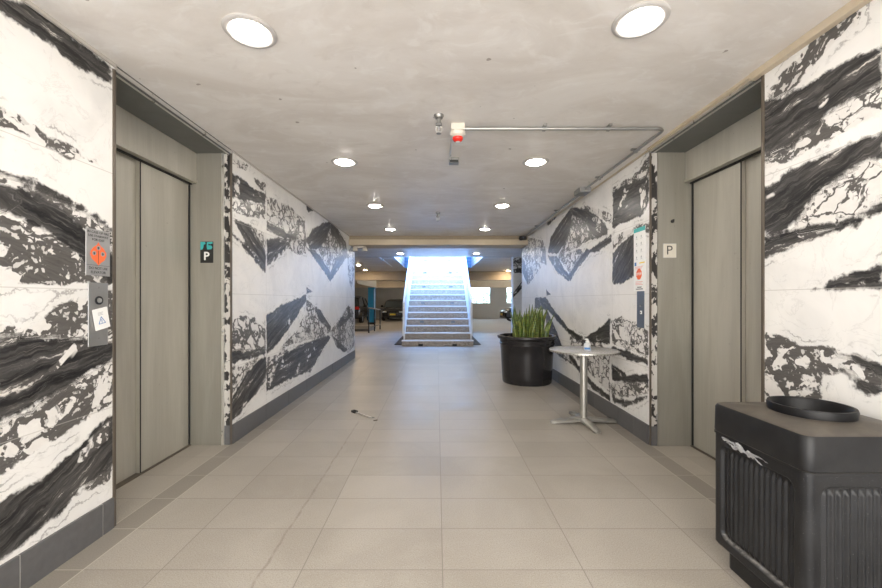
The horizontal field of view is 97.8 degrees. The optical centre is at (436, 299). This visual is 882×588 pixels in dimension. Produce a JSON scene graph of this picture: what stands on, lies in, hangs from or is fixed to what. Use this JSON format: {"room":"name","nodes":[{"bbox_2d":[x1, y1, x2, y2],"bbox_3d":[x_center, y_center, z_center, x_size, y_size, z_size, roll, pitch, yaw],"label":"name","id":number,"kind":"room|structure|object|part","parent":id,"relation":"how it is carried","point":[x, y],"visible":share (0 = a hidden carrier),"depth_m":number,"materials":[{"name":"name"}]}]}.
{"room":"elevator lobby","nodes":[
{"label":"elevator lobby","id":0,"kind":"room"},
{"bbox_2d":[0,0,354,564],"bbox_3d":[-1.820,-0.050,3.000,0.300,2.440,9.600,0,0,0],"label":"wall","id":1,"kind":"structure","parent":0,"point":[293,270],"depth_m":1.75,"materials":[{"name":"stone"}]},
{"bbox_2d":[85,228,109,276],"bbox_3d":[-1.668,-0.232,1.893,0.004,0.226,0.136,0,0,0],"label":"notice sign","id":2,"kind":"object","parent":1,"relation":"attached to","point":[97,242],"visible":1,"depth_m":1.89,"materials":[{"name":"grey"}]},
{"bbox_2d":[88,282,107,346],"bbox_3d":[-1.663,0.070,1.893,0.013,0.310,0.112,0,0,0],"label":"plate","id":3,"kind":"object","parent":1,"relation":"attached to","point":[97,292],"visible":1,"depth_m":1.88,"materials":[{"name":"metal"}]},
{"bbox_2d":[92,307,109,330],"bbox_3d":[-1.660,0.092,1.902,0.003,0.118,0.102,0,0,0],"label":"card","id":4,"kind":"object","parent":3,"relation":"hanging from","point":[100,316],"visible":1,"depth_m":1.90,"materials":[{"name":"white paper"}]},
{"bbox_2d":[112,69,115,526],"bbox_3d":[-1.677,-0.010,1.986,0.026,2.360,0.016,0,0,0],"label":"trim","id":5,"kind":"structure","parent":1,"relation":"attached to","point":[113,70],"depth_m":1.98,"materials":[{"name":"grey metal"}]},
{"bbox_2d":[116,148,191,488],"bbox_3d":[-2.022,0.110,2.545,0.095,2.120,1.110,0,0,0],"label":"door","id":6,"kind":"structure","parent":1,"relation":"in","point":[153,203],"depth_m":2.67,"materials":[{"name":"metal"}]},
{"bbox_3d":[-2.025,1.167,2.545,0.090,0.006,1.110,0,0,0],"label":"sill","id":7,"kind":"part","parent":6,"relation":"part of","materials":[{"name":"brown metal"}]},
{"bbox_2d":[116,105,196,182],"bbox_3d":[-2.011,-1.061,2.545,0.158,0.242,1.110,0,0,0],"label":"trim","id":8,"kind":"structure","parent":1,"relation":"attached to","point":[134,136],"depth_m":2.63,"materials":[{"name":"metal"}]},
{"bbox_2d":[114,67,231,154],"bbox_3d":[-1.880,-1.201,2.555,0.420,0.038,1.130,0,0,0],"label":"trim","id":9,"kind":"structure","parent":1,"relation":"attached to","point":[129,99],"depth_m":2.50,"materials":[{"name":"metal"}]},
{"bbox_2d":[0,350,354,587],"bbox_3d":[-1.665,1.093,2.995,0.014,0.155,9.585,0,0,0],"label":"baseboard","id":10,"kind":"structure","parent":1,"relation":"attached to","point":[36,562],"depth_m":1.79,"materials":[{"name":"stone"}]},
{"bbox_2d":[21,0,348,235],"bbox_3d":[-1.664,-1.211,2.740,0.012,0.018,9.080,0,0,0],"label":"trim","id":11,"kind":"structure","parent":1,"relation":"attached to","point":[29,3],"depth_m":1.82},
{"bbox_2d":[190,153,220,444],"bbox_3d":[-1.886,-0.006,2.555,0.408,2.352,1.330,0,0,0],"label":"trim","id":12,"kind":"structure","parent":1,"relation":"attached to","point":[205,195],"depth_m":3.10,"materials":[{"name":"paint"}]},
{"bbox_2d":[200,242,212,262],"bbox_3d":[-1.855,-0.385,3.098,0.105,0.172,0.004,0,0,0],"label":"sign","id":13,"kind":"object","parent":1,"relation":"attached to","point":[206,248],"visible":1,"depth_m":3.10,"materials":[{"name":"black"}]},
{"bbox_2d":[200,242,212,249],"bbox_3d":[-1.855,-0.436,3.097,0.100,0.066,0.001,0,0,0],"label":"print","id":14,"kind":"object","parent":13,"relation":"attached to","point":[203,245],"depth_m":3.10},
{"bbox_2d":[221,153,223,444],"bbox_3d":[-1.727,-0.006,3.108,0.018,2.352,0.024,0,0,0],"label":"trim","id":15,"kind":"structure","parent":1,"relation":"attached to","point":[222,154],"depth_m":3.10,"materials":[{"name":"metal"}]},
{"bbox_2d":[224,154,229,425],"bbox_3d":[-1.697,-0.084,3.114,0.042,2.197,0.012,0,0,0],"label":"trim","id":16,"kind":"structure","parent":1,"relation":"attached to","point":[226,156],"depth_m":3.11,"materials":[{"name":"stone"}]},
{"bbox_2d":[224,426,229,444],"bbox_3d":[-1.697,1.093,3.113,0.046,0.155,0.014,0,0,0],"label":"trim","id":17,"kind":"structure","parent":1,"relation":"attached to","point":[226,428],"depth_m":3.11,"materials":[{"name":"stone"}]},
{"bbox_2d":[230,153,231,443],"bbox_3d":[-1.671,-0.018,3.121,0.011,2.375,0.014,0,0,0],"label":"trim","id":18,"kind":"structure","parent":1,"relation":"attached to","point":[231,153],"depth_m":3.12,"materials":[{"name":"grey metal"}]},
{"bbox_2d":[352,246,367,250],"bbox_3d":[-1.505,-1.000,7.500,0.310,0.090,0.120,0,0,0],"label":"spotlight","id":19,"kind":"object","parent":1,"relation":"attached to","point":[354,247],"visible":1,"depth_m":7.47,"materials":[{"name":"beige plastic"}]},
{"bbox_2d":[349,236,519,238],"bbox_3d":[0.025,-1.175,7.535,3.390,0.090,0.430,0,0,0],"label":"trim","id":20,"kind":"structure","parent":1,"relation":"attached to","point":[350,237],"depth_m":7.32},
{"bbox_2d":[349,239,527,247],"bbox_3d":[0.025,-1.097,7.530,3.390,0.103,0.500,0,0,0],"label":"trim","id":21,"kind":"structure","parent":1,"relation":"attached to","point":[369,243],"depth_m":7.28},
{"bbox_2d":[30,319,750,587],"bbox_3d":[0.000,1.570,16.100,18.000,0.800,35.800,0,0,0],"label":"floor","id":22,"kind":"structure","parent":0,"point":[463,477],"depth_m":2.25,"materials":[{"name":"tile"}]},
{"bbox_2d":[355,296,367,322],"bbox_3d":[-5.720,0.621,26.367,2.190,1.792,4.555,0,0,0],"label":"parked car","id":23,"kind":"object","parent":22,"relation":"on","point":[361,309],"visible":0.27,"depth_m":24.83,"materials":[{"name":"paint"}]},
{"bbox_2d":[351,409,373,417],"bbox_3d":[-0.756,1.159,3.905,0.338,0.022,0.049,0,0,44],"label":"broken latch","id":24,"kind":"object","parent":22,"relation":"on","point":[354,410],"visible":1,"depth_m":3.95,"materials":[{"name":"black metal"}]},
{"bbox_2d":[355,326,375,330],"bbox_3d":[-5.720,1.227,15.540,6.240,0.240,1.720,0,0,0],"label":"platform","id":25,"kind":"object","parent":22,"relation":"on","point":[357,328],"visible":0.04,"depth_m":15.15,"materials":[{"name":"grey concrete"}]},
{"bbox_2d":[368,287,375,323],"bbox_3d":[-3.770,0.338,22.200,0.400,2.117,0.400,0,0,0],"label":"support column","id":26,"kind":"structure","parent":22,"relation":"on","point":[371,290],"depth_m":22.02,"materials":[{"name":"blue paint"}]},
{"bbox_2d":[355,280,376,287],"bbox_3d":[-3.650,-0.925,19.850,0.300,0.410,5.500,0,0,0],"label":"trim","id":27,"kind":"structure","parent":26,"relation":"on","point":[368,283],"depth_m":19.36,"materials":[{"name":"beige paint"}]},
{"bbox_2d":[368,307,385,332],"bbox_3d":[-2.307,0.752,15.014,0.278,0.987,2.775,0,0,0],"label":"guard railing","id":28,"kind":"object","parent":22,"relation":"on","point":[369,308],"visible":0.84,"depth_m":14.65,"materials":[{"name":"black metal"}]},
{"bbox_3d":[-2.420,0.734,13.650,0.046,0.880,0.048,0,0,0],"label":"post","id":29,"kind":"part","parent":28,"relation":"part of","materials":[{"name":"black metal"}]},
{"bbox_2d":[381,299,402,320],"bbox_3d":[-3.220,0.732,30.233,2.160,1.632,4.555,0,0,0],"label":"parked car","id":30,"kind":"object","parent":22,"relation":"on","point":[394,307],"visible":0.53,"depth_m":28.54,"materials":[{"name":"paint"}]},
{"bbox_2d":[388,312,397,315],"bbox_3d":[-3.220,1.025,28.024,0.721,0.293,0.112,0,0,0],"label":"license plate","id":31,"kind":"object","parent":30,"relation":"attached to","point":[389,313],"depth_m":27.97,"materials":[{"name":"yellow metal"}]},
{"bbox_2d":[394,336,402,344],"bbox_3d":[-1.004,1.160,11.470,0.210,0.020,2.900,0,0,0],"label":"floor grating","id":32,"kind":"structure","parent":22,"relation":"on","point":[399,342],"depth_m":10.45,"materials":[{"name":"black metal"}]},
{"bbox_2d":[402,257,473,345],"bbox_3d":[0.016,-0.837,13.234,2.000,4.014,7.052,0,0,0],"label":"staircase","id":33,"kind":"structure","parent":22,"relation":"on","point":[437,299],"depth_m":11.12,"materials":[{"name":"concrete"}]},
{"bbox_3d":[-0.859,-0.957,12.320,0.056,3.774,4.800,0,0,0],"label":"handrail","id":34,"kind":"part","parent":33,"relation":"part of","materials":[{"name":"white paint"}]},
{"bbox_3d":[0.891,-0.957,12.320,0.056,3.774,4.800,0,0,0],"label":"handrail","id":35,"kind":"part","parent":33,"relation":"part of","materials":[{"name":"white paint"}]},
{"bbox_2d":[472,336,480,344],"bbox_3d":[1.036,1.160,11.470,0.210,0.020,2.900,0,0,0],"label":"floor grating","id":36,"kind":"structure","parent":22,"relation":"on","point":[475,342],"depth_m":10.45,"materials":[{"name":"black metal"}]},
{"bbox_2d":[499,307,510,320],"bbox_3d":[6.632,0.648,26.618,4.455,1.732,2.140,0,0,-6],"label":"parked car","id":37,"kind":"object","parent":22,"relation":"on","point":[505,313],"visible":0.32,"depth_m":25.97,"materials":[{"name":"paint"}]},
{"bbox_2d":[497,304,556,386],"bbox_3d":[1.287,0.616,5.520,0.831,1.108,0.831,0,0,43],"label":"potted snake plant","id":38,"kind":"object","parent":22,"relation":"on","point":[526,357],"visible":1,"depth_m":5.25,"materials":[{"name":"green plant"}]},
{"bbox_3d":[1.287,0.836,5.520,0.832,0.668,0.832,0,0,0],"label":"pot","id":39,"kind":"part","parent":38,"relation":"part of","materials":[{"name":"black plastic"}]},
{"bbox_2d":[549,346,619,433],"bbox_3d":[1.396,0.820,3.660,0.633,0.698,0.633,0,0,0],"label":"bistro table","id":40,"kind":"object","parent":22,"relation":"on","point":[582,417],"visible":0.97,"depth_m":3.63,"materials":[{"name":"metal"}]},
{"bbox_2d":[584,339,590,350],"bbox_3d":[1.405,0.418,3.600,0.062,0.107,0.063,0,0,0],"label":"sanitizer bottle","id":41,"kind":"object","parent":40,"relation":"on","point":[587,346],"visible":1,"depth_m":3.58,"materials":[{"name":"white plastic"}]},
{"bbox_2d":[714,396,881,587],"bbox_3d":[1.472,0.793,1.514,0.465,0.754,0.451,0,0,0],"label":"litter bin","id":42,"kind":"object","parent":22,"relation":"on","point":[810,516],"visible":1,"depth_m":1.37,"materials":[{"name":"plastic"}]},
{"bbox_2d":[722,437,766,465],"bbox_3d":[1.232,0.606,1.552,0.016,0.044,0.236,0,0,0],"label":"scrap","id":43,"kind":"object","parent":42,"relation":"attached to","point":[737,446],"visible":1,"depth_m":1.55,"materials":[{"name":"white paper"}]},
{"bbox_3d":[1.472,0.589,1.514,0.465,0.282,0.451,0,0,0],"label":"lid","id":44,"kind":"part","parent":42,"relation":"part of","materials":[{"name":"black plastic"}]},
{"bbox_2d":[391,257,404,267],"bbox_3d":[-1.294,-1.907,12.800,0.112,1.345,3.800,0,0,0],"label":"wall","id":45,"kind":"structure","parent":0,"point":[400,261],"depth_m":13.38,"materials":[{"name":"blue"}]},
{"bbox_2d":[355,288,510,318],"bbox_3d":[0.000,0.045,33.100,18.000,3.450,0.200,0,0,0],"label":"wall","id":46,"kind":"structure","parent":0,"point":[497,303],"depth_m":33.00,"materials":[{"name":"grey paint"}]},
{"bbox_2d":[470,288,489,302],"bbox_3d":[3.712,-0.408,33.085,1.759,1.416,0.070,0,0,0],"label":"window","id":47,"kind":"structure","parent":46,"relation":"in","point":[479,295],"depth_m":33.08,"materials":[{"name":"white glass"}]},
{"bbox_2d":[506,288,510,302],"bbox_3d":[6.973,-0.408,33.085,2.017,1.416,0.070,0,0,0],"label":"window","id":48,"kind":"structure","parent":46,"relation":"in","point":[508,290],"depth_m":33.08,"materials":[{"name":"white glass"}]},
{"bbox_2d":[405,257,471,267],"bbox_3d":[0.040,-1.980,14.740,2.580,1.500,0.120,0,0,0],"label":"wall","id":49,"kind":"structure","parent":0,"point":[468,259],"depth_m":14.68,"materials":[{"name":"blue"}]},
{"bbox_2d":[30,0,850,280],"bbox_3d":[0.000,-1.450,16.100,18.000,0.460,35.800,0,0,0],"label":"ceiling","id":50,"kind":"structure","parent":0,"point":[364,81],"depth_m":2.18,"materials":[{"name":"paint"}]},
{"bbox_2d":[221,13,277,48],"bbox_3d":[-0.848,-1.208,1.745,0.230,0.023,0.230,0,0,0],"label":"recessed light","id":51,"kind":"object","parent":50,"relation":"in","point":[246,33],"visible":1,"depth_m":1.72,"materials":[{"name":"white"}]},
{"bbox_2d":[331,157,357,166],"bbox_3d":[-0.815,-1.208,3.390,0.230,0.023,0.230,0,0,0],"label":"recessed light","id":52,"kind":"object","parent":50,"relation":"in","point":[343,161],"visible":1,"depth_m":3.36,"materials":[{"name":"white"}]},
{"bbox_2d":[366,203,383,207],"bbox_3d":[-0.800,-1.208,4.960,0.230,0.023,0.230,0,0,0],"label":"recessed light","id":53,"kind":"object","parent":50,"relation":"in","point":[371,205],"visible":1,"depth_m":4.92,"materials":[{"name":"white"}]},
{"bbox_2d":[384,228,396,230],"bbox_3d":[-0.800,-1.208,6.600,0.230,0.023,0.230,0,0,0],"label":"recessed light","id":54,"kind":"object","parent":50,"relation":"in","point":[388,229],"visible":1,"depth_m":6.55,"materials":[{"name":"white"}]},
{"bbox_2d":[355,271,510,279],"bbox_3d":[0.000,-1.055,16.860,18.000,0.370,0.480,0,0,0],"label":"trim","id":55,"kind":"structure","parent":50,"relation":"attached to","point":[359,275],"depth_m":16.70,"materials":[{"name":"beige paint"}]},
{"bbox_2d":[355,281,510,287],"bbox_3d":[0.000,-1.025,25.200,18.000,0.430,0.400,0,0,0],"label":"trim","id":56,"kind":"structure","parent":50,"relation":"attached to","point":[379,284],"depth_m":25.00,"materials":[{"name":"beige paint"}]},
{"bbox_2d":[434,113,443,134],"bbox_3d":[0.012,-1.159,2.540,0.068,0.123,0.068,0,0,0],"label":"sprinkler","id":57,"kind":"object","parent":50,"relation":"attached to","point":[438,116],"visible":1,"depth_m":2.53,"materials":[{"name":"metal"}]},
{"bbox_2d":[449,138,458,164],"bbox_3d":[0.144,-1.198,3.047,0.086,0.045,0.615,0,0,0],"label":"junction box","id":58,"kind":"object","parent":50,"relation":"attached to","point":[452,160],"visible":0.94,"depth_m":3.28,"materials":[{"name":"black metal"}]},
{"bbox_2d":[450,123,465,142],"bbox_3d":[0.145,-1.162,2.690,0.112,0.116,0.112,0,0,0],"label":"fire alarm strobe","id":59,"kind":"object","parent":50,"relation":"attached to","point":[457,133],"visible":1,"depth_m":2.65,"materials":[{"name":"beige plastic"}]},
{"bbox_2d":[478,228,490,230],"bbox_3d":[0.820,-1.208,6.600,0.230,0.023,0.230,0,0,0],"label":"recessed light","id":60,"kind":"object","parent":50,"relation":"in","point":[481,229],"visible":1,"depth_m":6.55,"materials":[{"name":"white"}]},
{"bbox_2d":[493,203,510,207],"bbox_3d":[0.840,-1.208,4.960,0.230,0.023,0.230,0,0,0],"label":"recessed light","id":61,"kind":"object","parent":50,"relation":"in","point":[500,205],"visible":1,"depth_m":4.92,"materials":[{"name":"white"}]},
{"bbox_2d":[522,157,548,166],"bbox_3d":[0.870,-1.208,3.390,0.230,0.023,0.230,0,0,0],"label":"recessed light","id":62,"kind":"object","parent":50,"relation":"in","point":[534,161],"visible":1,"depth_m":3.36,"materials":[{"name":"white"}]},
{"bbox_2d":[465,123,663,235],"bbox_3d":[0.933,-1.192,4.885,1.487,0.054,4.470,0,0,0],"label":"conduit","id":63,"kind":"object","parent":50,"relation":"attached to","point":[581,191],"visible":1,"depth_m":2.68,"materials":[{"name":"grey metal"}]},
{"bbox_2d":[611,0,670,38],"bbox_3d":[0.885,-1.208,1.675,0.230,0.023,0.230,0,0,0],"label":"recessed light","id":64,"kind":"object","parent":50,"relation":"in","point":[642,22],"visible":1,"depth_m":1.65,"materials":[{"name":"white"}]},
{"bbox_2d":[472,257,485,267],"bbox_3d":[1.374,-1.907,12.800,0.112,1.345,3.800,0,0,0],"label":"wall","id":65,"kind":"structure","parent":0,"point":[475,260],"depth_m":13.01,"materials":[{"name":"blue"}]},
{"bbox_2d":[511,257,521,332],"bbox_3d":[2.880,-0.035,11.050,1.440,2.410,0.300,0,0,0],"label":"wall","id":66,"kind":"structure","parent":0,"point":[516,262],"depth_m":10.90,"materials":[{"name":"stone"}]},
{"bbox_2d":[522,0,881,424],"bbox_3d":[1.870,-0.050,3.000,0.300,2.440,9.600,0,0,0],"label":"wall","id":67,"kind":"structure","parent":0,"point":[823,103],"depth_m":1.83,"materials":[{"name":"stone"}]},
{"bbox_2d":[519,236,526,239],"bbox_3d":[1.607,-1.155,7.218,0.186,0.090,0.106,0,0,-34],"label":"security camera","id":68,"kind":"object","parent":67,"relation":"attached to","point":[520,237],"visible":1,"depth_m":7.20,"materials":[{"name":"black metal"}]},
{"bbox_2d":[552,369,648,444],"bbox_3d":[1.715,1.093,2.995,0.014,0.155,9.585,0,0,0],"label":"baseboard","id":69,"kind":"structure","parent":67,"relation":"attached to","point":[640,429],"depth_m":3.79,"materials":[{"name":"stone"}]},
{"bbox_2d":[634,226,644,290],"bbox_3d":[1.718,-0.345,3.265,0.003,0.540,0.185,0,0,0],"label":"poster","id":70,"kind":"object","parent":67,"relation":"attached to","point":[639,233],"visible":1,"depth_m":3.26,"materials":[{"name":"white paper"}]},
{"bbox_2d":[637,291,643,327],"bbox_3d":[1.716,0.080,3.245,0.009,0.310,0.115,0,0,0],"label":"plate","id":71,"kind":"object","parent":67,"relation":"attached to","point":[640,294],"visible":1,"depth_m":3.24,"materials":[{"name":"black"}]},
{"bbox_2d":[649,151,650,444],"bbox_3d":[1.720,-0.018,3.101,0.011,2.375,0.014,0,0,0],"label":"trim","id":72,"kind":"structure","parent":67,"relation":"attached to","point":[649,151],"depth_m":3.10,"materials":[{"name":"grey metal"}]},
{"bbox_2d":[651,153,656,425],"bbox_3d":[1.747,-0.084,3.094,0.042,2.197,0.012,0,0,0],"label":"trim","id":73,"kind":"structure","parent":67,"relation":"attached to","point":[653,156],"depth_m":3.09,"materials":[{"name":"stone"}]},
{"bbox_2d":[651,426,656,445],"bbox_3d":[1.747,1.093,3.093,0.046,0.155,0.014,0,0,0],"label":"trim","id":74,"kind":"structure","parent":67,"relation":"attached to","point":[653,428],"depth_m":3.09,"materials":[{"name":"stone"}]},
{"bbox_2d":[657,152,659,445],"bbox_3d":[1.777,-0.006,3.088,0.018,2.352,0.024,0,0,0],"label":"trim","id":75,"kind":"structure","parent":67,"relation":"attached to","point":[658,153],"depth_m":3.08,"materials":[{"name":"paint"}]},
{"bbox_2d":[663,243,675,257],"bbox_3d":[1.862,-0.395,3.078,0.108,0.118,0.004,0,0,0],"label":"sign","id":76,"kind":"object","parent":67,"relation":"attached to","point":[669,249],"visible":1,"depth_m":3.08,"materials":[{"name":"beige plastic"}]},
{"bbox_2d":[660,152,691,445],"bbox_3d":[1.936,-0.006,2.565,0.408,2.352,1.270,0,0,0],"label":"trim","id":77,"kind":"structure","parent":67,"relation":"attached to","point":[675,195],"depth_m":3.08,"materials":[{"name":"paint"}]},
{"bbox_2d":[531,0,871,233],"bbox_3d":[1.702,-1.201,2.740,0.035,0.038,9.080,0,0,0],"label":"trim","id":78,"kind":"structure","parent":67,"relation":"attached to","point":[851,7],"depth_m":1.88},
{"bbox_2d":[650,77,760,153],"bbox_3d":[1.930,-1.201,2.565,0.420,0.038,1.070,0,0,0],"label":"trim","id":79,"kind":"structure","parent":67,"relation":"attached to","point":[748,102],"depth_m":2.53,"materials":[{"name":"metal"}]},
{"bbox_2d":[684,108,760,182],"bbox_3d":[2.061,-1.061,2.555,0.158,0.242,1.050,0,0,0],"label":"trim","id":80,"kind":"structure","parent":67,"relation":"attached to","point":[741,139],"depth_m":2.65,"materials":[{"name":"metal"}]},
{"bbox_2d":[690,150,760,460],"bbox_3d":[2.072,0.110,2.555,0.095,2.120,1.050,0,0,0],"label":"door","id":81,"kind":"structure","parent":67,"relation":"in","point":[726,201],"depth_m":2.74,"materials":[{"name":"metal"}]},
{"bbox_3d":[2.075,1.167,2.555,0.090,0.006,1.050,0,0,0],"label":"sill","id":82,"kind":"part","parent":81,"relation":"part of","materials":[{"name":"brown metal"}]},
{"bbox_2d":[761,75,764,401],"bbox_3d":[1.727,-0.010,2.026,0.026,2.360,0.016,0,0,0],"label":"trim","id":83,"kind":"structure","parent":67,"relation":"attached to","point":[763,76],"depth_m":2.02,"materials":[{"name":"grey metal"}]}
]}

